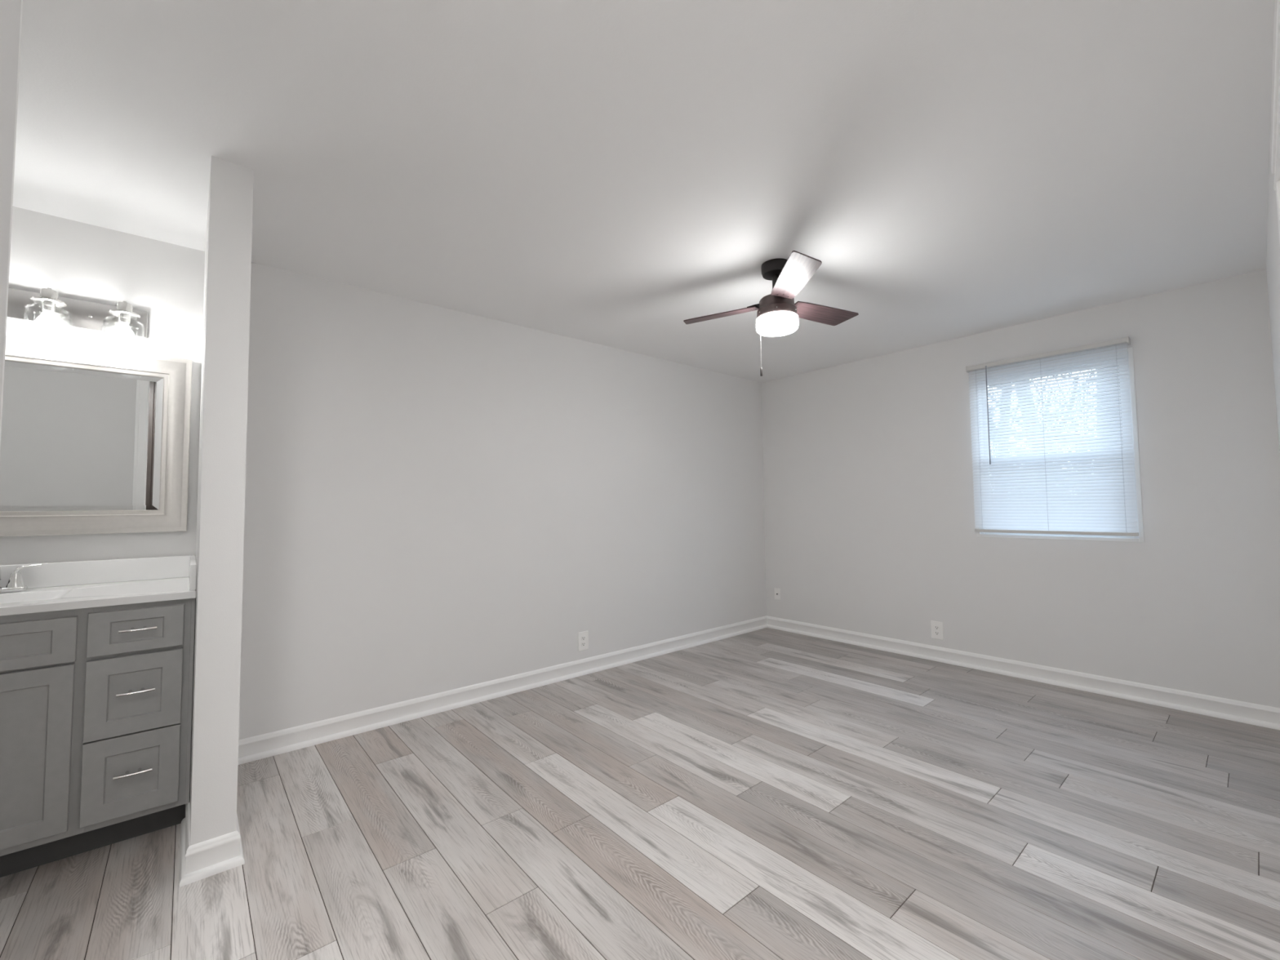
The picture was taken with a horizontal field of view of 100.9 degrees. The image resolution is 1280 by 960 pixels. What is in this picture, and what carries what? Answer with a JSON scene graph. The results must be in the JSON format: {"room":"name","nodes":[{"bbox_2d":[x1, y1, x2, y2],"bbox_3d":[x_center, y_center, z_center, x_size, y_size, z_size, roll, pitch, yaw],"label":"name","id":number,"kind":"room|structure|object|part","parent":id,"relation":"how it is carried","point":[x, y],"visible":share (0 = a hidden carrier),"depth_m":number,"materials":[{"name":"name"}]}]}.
{"room":"empty bedroom","nodes":[
{"label":"empty bedroom","id":0,"kind":"room"},
{"bbox_2d":[0,0,21,415],"bbox_3d":[-1.573,0.013,0.313,1.514,2.440,0.120,2,-4,-40],"label":"wall","id":1,"kind":"structure","parent":0,"point":[10,10],"depth_m":0.85,"materials":[{"name":"white paint"}]},
{"bbox_2d":[0,0,22,449],"bbox_3d":[-1.065,0.034,0.837,0.062,2.440,0.017,2,-4,-40],"label":"trim","id":2,"kind":"structure","parent":1,"relation":"attached to","point":[11,220],"depth_m":0.88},
{"bbox_2d":[189,155,253,845],"bbox_3d":[-1.729,0.108,2.162,0.120,2.440,0.894,2,-4,-40],"label":"wall partition","id":3,"kind":"structure","parent":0,"point":[221,485],"depth_m":1.82,"materials":[{"name":"white paint"}]},
{"bbox_2d":[179,794,244,887],"bbox_3d":[-1.708,1.272,2.095,0.168,0.108,0.918,2,-4,-40],"label":"baseboard","id":4,"kind":"structure","parent":3,"relation":"attached to","point":[206,859],"depth_m":1.76,"materials":[{"name":"white wood"}]},
{"bbox_2d":[0,206,766,739],"bbox_3d":[-1.124,0.161,3.351,6.347,2.440,0.130,2,-4,-40],"label":"wall","id":5,"kind":"structure","parent":0,"point":[437,499],"depth_m":3.15,"materials":[{"name":"white paint"}]},
{"bbox_2d":[7,287,147,344],"bbox_3d":[-2.452,-0.658,2.050,0.782,0.222,0.194,2,-4,-40],"label":"vanity light","id":6,"kind":"object","parent":5,"relation":"attached to","point":[49,311],"visible":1,"depth_m":2.21,"materials":[{"name":"silver metal"}]},
{"bbox_3d":[-2.346,-0.623,2.093,0.067,0.090,0.067,2,-4,-40],"label":"bulb","id":7,"kind":"part","parent":6,"relation":"part of","materials":[{"name":"white glass"}]},
{"bbox_3d":[-2.182,-0.618,2.233,0.067,0.090,0.067,2,-4,-40],"label":"bulb","id":8,"kind":"part","parent":6,"relation":"part of","materials":[{"name":"white glass"}]},
{"bbox_2d":[0,335,192,536],"bbox_3d":[-2.503,-0.175,2.087,1.101,0.795,0.029,2,-4,-40],"label":"wall mirror","id":9,"kind":"object","parent":5,"relation":"attached to","point":[95,440],"visible":1,"depth_m":2.24,"materials":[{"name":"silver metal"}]},
{"bbox_3d":[-2.506,-0.175,2.091,0.909,0.603,0.003,2,-4,-40],"label":"glass","id":10,"kind":"part","parent":9,"relation":"part of","materials":[{"name":"silver mirror"}]},
{"bbox_2d":[0,555,192,588],"bbox_3d":[-2.501,0.382,2.061,1.172,0.098,0.020,2,-4,-40],"label":"backsplash","id":11,"kind":"structure","parent":5,"relation":"attached to","point":[110,571],"depth_m":2.23,"materials":[{"name":"white stone"}]},
{"bbox_2d":[238,615,767,764],"bbox_3d":[-0.338,1.345,3.851,4.206,0.108,0.024,2,-4,-40],"label":"baseboard","id":12,"kind":"structure","parent":5,"relation":"attached to","point":[252,748],"depth_m":3.20,"materials":[{"name":"white wood"}]},
{"bbox_2d":[577,631,588,651],"bbox_3d":[-0.409,1.161,3.811,0.088,0.133,0.009,2,-4,-40],"label":"wall outlet","id":13,"kind":"object","parent":5,"relation":"attached to","point":[583,637],"visible":1,"depth_m":3.81,"materials":[{"name":"white plastic"}]},
{"bbox_2d":[0,627,1279,959],"bbox_3d":[-0.012,1.363,2.003,6.347,0.120,3.620,2,-4,-40],"label":"floor","id":14,"kind":"structure","parent":0,"point":[766,793],"depth_m":1.94,"materials":[{"name":"grey wood"}]},
{"bbox_2d":[0,597,195,877],"bbox_3d":[-2.302,0.882,1.817,1.159,0.872,0.604,2,-4,-40],"label":"vanity cabinet","id":15,"kind":"object","parent":14,"relation":"on","point":[95,703],"visible":0.96,"depth_m":1.83,"materials":[{"name":"grey wood"}]},
{"bbox_3d":[-2.032,0.901,1.706,0.267,0.552,0.020,2,-4,-40],"label":"door","id":16,"kind":"part","parent":15,"relation":"part of","materials":[{"name":"grey wood"}]},
{"bbox_2d":[0,555,196,615],"bbox_3d":[-2.320,0.431,1.847,1.172,0.220,0.576,2,-4,-40],"label":"vanity countertop","id":17,"kind":"structure","parent":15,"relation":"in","point":[64,585],"depth_m":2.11,"materials":[{"name":"white stone"}]},
{"bbox_2d":[0,563,42,592],"bbox_3d":[-2.420,0.360,1.971,0.236,0.132,0.148,2,-4,-40],"label":"sink faucet","id":18,"kind":"object","parent":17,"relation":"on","point":[15,583],"visible":1,"depth_m":2.03,"materials":[{"name":"silver metal"}]},
{"bbox_3d":[-2.451,0.420,2.005,0.160,0.017,0.052,2,-4,-40],"label":"plate","id":19,"kind":"part","parent":18,"relation":"part of","materials":[{"name":"silver metal"}]},
{"bbox_3d":[-2.412,0.386,2.040,0.049,0.055,0.049,2,-4,-40],"label":"handle","id":20,"kind":"part","parent":18,"relation":"part of","materials":[{"name":"silver metal"}]},
{"bbox_3d":[-2.389,0.347,2.061,0.073,0.036,0.026,2,-4,-40],"label":"lever","id":21,"kind":"part","parent":18,"relation":"part of","materials":[{"name":"silver metal"}]},
{"bbox_3d":[-1.812,1.046,1.885,0.252,0.277,0.020,2,-4,-40],"label":"drawer","id":22,"kind":"part","parent":15,"relation":"part of","materials":[{"name":"grey wood"}]},
{"bbox_3d":[-1.793,1.035,1.869,0.100,0.011,0.035,2,-4,-40],"label":"pull handle","id":23,"kind":"part","parent":15,"relation":"part of","materials":[{"name":"silver metal"}]},
{"bbox_3d":[-1.815,0.767,1.899,0.252,0.273,0.020,2,-4,-40],"label":"drawer","id":24,"kind":"part","parent":15,"relation":"part of","materials":[{"name":"grey wood"}]},
{"bbox_3d":[-1.796,0.754,1.883,0.100,0.011,0.035,2,-4,-40],"label":"pull handle","id":25,"kind":"part","parent":15,"relation":"part of","materials":[{"name":"silver metal"}]},
{"bbox_3d":[-1.817,0.542,1.911,0.252,0.150,0.020,2,-4,-40],"label":"drawer","id":26,"kind":"part","parent":15,"relation":"part of","materials":[{"name":"grey wood"}]},
{"bbox_3d":[-1.798,0.535,1.894,0.100,0.011,0.035,2,-4,-40],"label":"pull handle","id":27,"kind":"part","parent":15,"relation":"part of","materials":[{"name":"silver metal"}]},
{"bbox_2d":[12,0,1274,382],"bbox_3d":[-0.040,-1.194,2.131,6.347,0.120,3.620,2,-4,-40],"label":"ceiling","id":28,"kind":"structure","parent":0,"point":[617,174],"depth_m":1.83,"materials":[{"name":"white paint"}]},
{"bbox_2d":[683,250,858,376],"bbox_3d":[0.711,-0.830,2.794,0.912,0.557,0.945,2,-4,-40],"label":"ceiling fan","id":29,"kind":"object","parent":28,"relation":"hanging from","point":[778,314],"visible":1,"depth_m":2.66,"materials":[{"name":"black metal"}]},
{"bbox_3d":[0.426,-0.895,2.875,0.441,0.036,0.136,-2,-3,31],"label":"blade","id":30,"kind":"part","parent":29,"relation":"part of","materials":[{"name":"brown wood"}]},
{"bbox_3d":[0.704,-0.796,2.713,0.211,0.068,0.211,2,-4,-40],"label":"light globe","id":31,"kind":"part","parent":29,"relation":"part of"},
{"bbox_3d":[0.703,-0.922,2.401,0.136,0.036,0.441,-1,-3,1],"label":"blade","id":32,"kind":"part","parent":29,"relation":"part of","materials":[{"name":"brown wood"}]},
{"bbox_3d":[0.983,-0.901,2.871,0.441,0.036,0.136,1,-3,-27],"label":"blade","id":33,"kind":"part","parent":29,"relation":"part of","materials":[{"name":"brown wood"}]},
{"bbox_2d":[761,269,1279,707],"bbox_3d":[2.357,0.159,4.070,0.120,2.440,3.297,2,-4,-40],"label":"wall","id":34,"kind":"structure","parent":0,"point":[869,519],"depth_m":3.47,"materials":[{"name":"white paint"}]},
{"bbox_2d":[774,587,781,599],"bbox_3d":[1.333,1.107,5.129,0.016,0.108,0.070,2,-4,-40],"label":"outlet","id":35,"kind":"object","parent":34,"relation":"attached to","point":[777,591],"visible":1,"depth_m":5.13,"materials":[{"name":"white plastic"}]},
{"bbox_2d":[930,620,943,639],"bbox_3d":[2.270,1.147,4.035,0.009,0.133,0.088,2,-4,-40],"label":"wall outlet","id":36,"kind":"object","parent":34,"relation":"attached to","point":[936,627],"visible":1,"depth_m":4.03,"materials":[{"name":"white plastic"}]},
{"bbox_2d":[766,615,1279,729],"bbox_3d":[2.314,1.322,3.965,0.024,0.108,3.297,2,-4,-40],"label":"baseboard","id":37,"kind":"structure","parent":34,"relation":"attached to","point":[1260,715],"depth_m":3.45,"materials":[{"name":"white wood"}]},
{"bbox_2d":[969,346,1144,542],"bbox_3d":[2.780,-0.198,3.579,0.116,1.189,0.887,2,-4,-40],"label":"window","id":38,"kind":"structure","parent":34,"relation":"in","point":[1130,350],"depth_m":3.29,"materials":[{"name":"white plastic"}]},
{"bbox_2d":[965,336,1138,536],"bbox_3d":[2.701,-0.248,3.525,0.084,1.210,0.884,2,-4,-40],"label":"mini blind","id":39,"kind":"object","parent":38,"relation":"attached to","point":[1052,500],"visible":1,"depth_m":3.47,"materials":[{"name":"white plastic"}]},
{"bbox_3d":[2.452,-0.224,3.813,0.029,1.156,0.002,2,-4,-40],"label":"ladder cord","id":40,"kind":"part","parent":39,"relation":"part of","materials":[{"name":"white fabric"}]},
{"bbox_3d":[2.700,-0.241,3.524,0.029,1.156,0.002,2,-4,-40],"label":"ladder cord","id":41,"kind":"part","parent":39,"relation":"part of","materials":[{"name":"white fabric"}]},
{"bbox_3d":[2.707,0.345,3.494,0.026,0.022,0.867,2,-4,-40],"label":"rail","id":42,"kind":"part","parent":39,"relation":"part of","materials":[{"name":"white plastic"}]},
{"bbox_3d":[2.948,-0.258,3.234,0.029,1.156,0.002,2,-4,-40],"label":"ladder cord","id":43,"kind":"part","parent":39,"relation":"part of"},
{"bbox_3d":[2.805,-0.444,3.615,0.026,0.608,0.799,2,-4,-40],"label":"sash","id":44,"kind":"part","parent":38,"relation":"part of","materials":[{"name":"white plastic"}]},
{"bbox_3d":[2.786,0.087,3.567,0.026,0.529,0.799,2,-4,-40],"label":"sash","id":45,"kind":"part","parent":38,"relation":"part of","materials":[{"name":"white plastic"}]},
{"bbox_2d":[1266,0,1279,454],"bbox_3d":[1.101,0.006,0.749,6.347,2.440,0.130,2,-4,-40],"label":"wall","id":46,"kind":"structure","parent":0,"point":[1273,260],"depth_m":2.13,"materials":[{"name":"white paint"}]},
{"bbox_2d":[1271,0,1279,242],"bbox_3d":[1.126,0.181,0.858,1.595,2.100,0.019,2,-4,-40],"label":"trim","id":47,"kind":"structure","parent":46,"relation":"attached to","point":[1275,164],"depth_m":1.22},
{"label":"outside","id":48,"kind":"structure","parent":0,"visible":0},
{"bbox_3d":[32.717,4.170,34.314,85.503,0.200,110.000,2,-4,-40],"label":"ground","id":49,"kind":"structure","parent":48,"visible":0},
{"bbox_2d":[989,368,1097,514],"bbox_3d":[12.161,-1.399,16.215,19.996,9.603,17.084,-3,-4,41],"label":"thicket","id":50,"kind":"object","parent":49,"relation":"on","point":[1094,369],"visible":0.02,"depth_m":13.55,"materials":[{"name":"green plant"}]},
{"bbox_2d":[990,382,1096,523],"bbox_3d":[8.818,-2.843,11.590,6.160,12.064,6.498,2,-4,-40],"label":"bare tree","id":51,"kind":"object","parent":49,"relation":"on","point":[1011,382],"visible":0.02,"depth_m":11.94,"materials":[{"name":"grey plant"}]},
{"bbox_2d":[987,375,1120,524],"bbox_3d":[7.208,-2.547,9.873,5.951,11.364,5.268,-2,-3,27],"label":"bare tree","id":52,"kind":"object","parent":49,"relation":"on","point":[1052,375],"visible":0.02,"depth_m":9.17,"materials":[{"name":"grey plant"}]},
{"bbox_2d":[988,365,1124,524],"bbox_3d":[7.329,-3.813,9.413,6.858,13.818,6.798,-2,-3,22],"label":"bare tree","id":53,"kind":"object","parent":49,"relation":"on","point":[1115,366],"visible":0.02,"depth_m":8.35,"materials":[{"name":"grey plant"}]}
]}

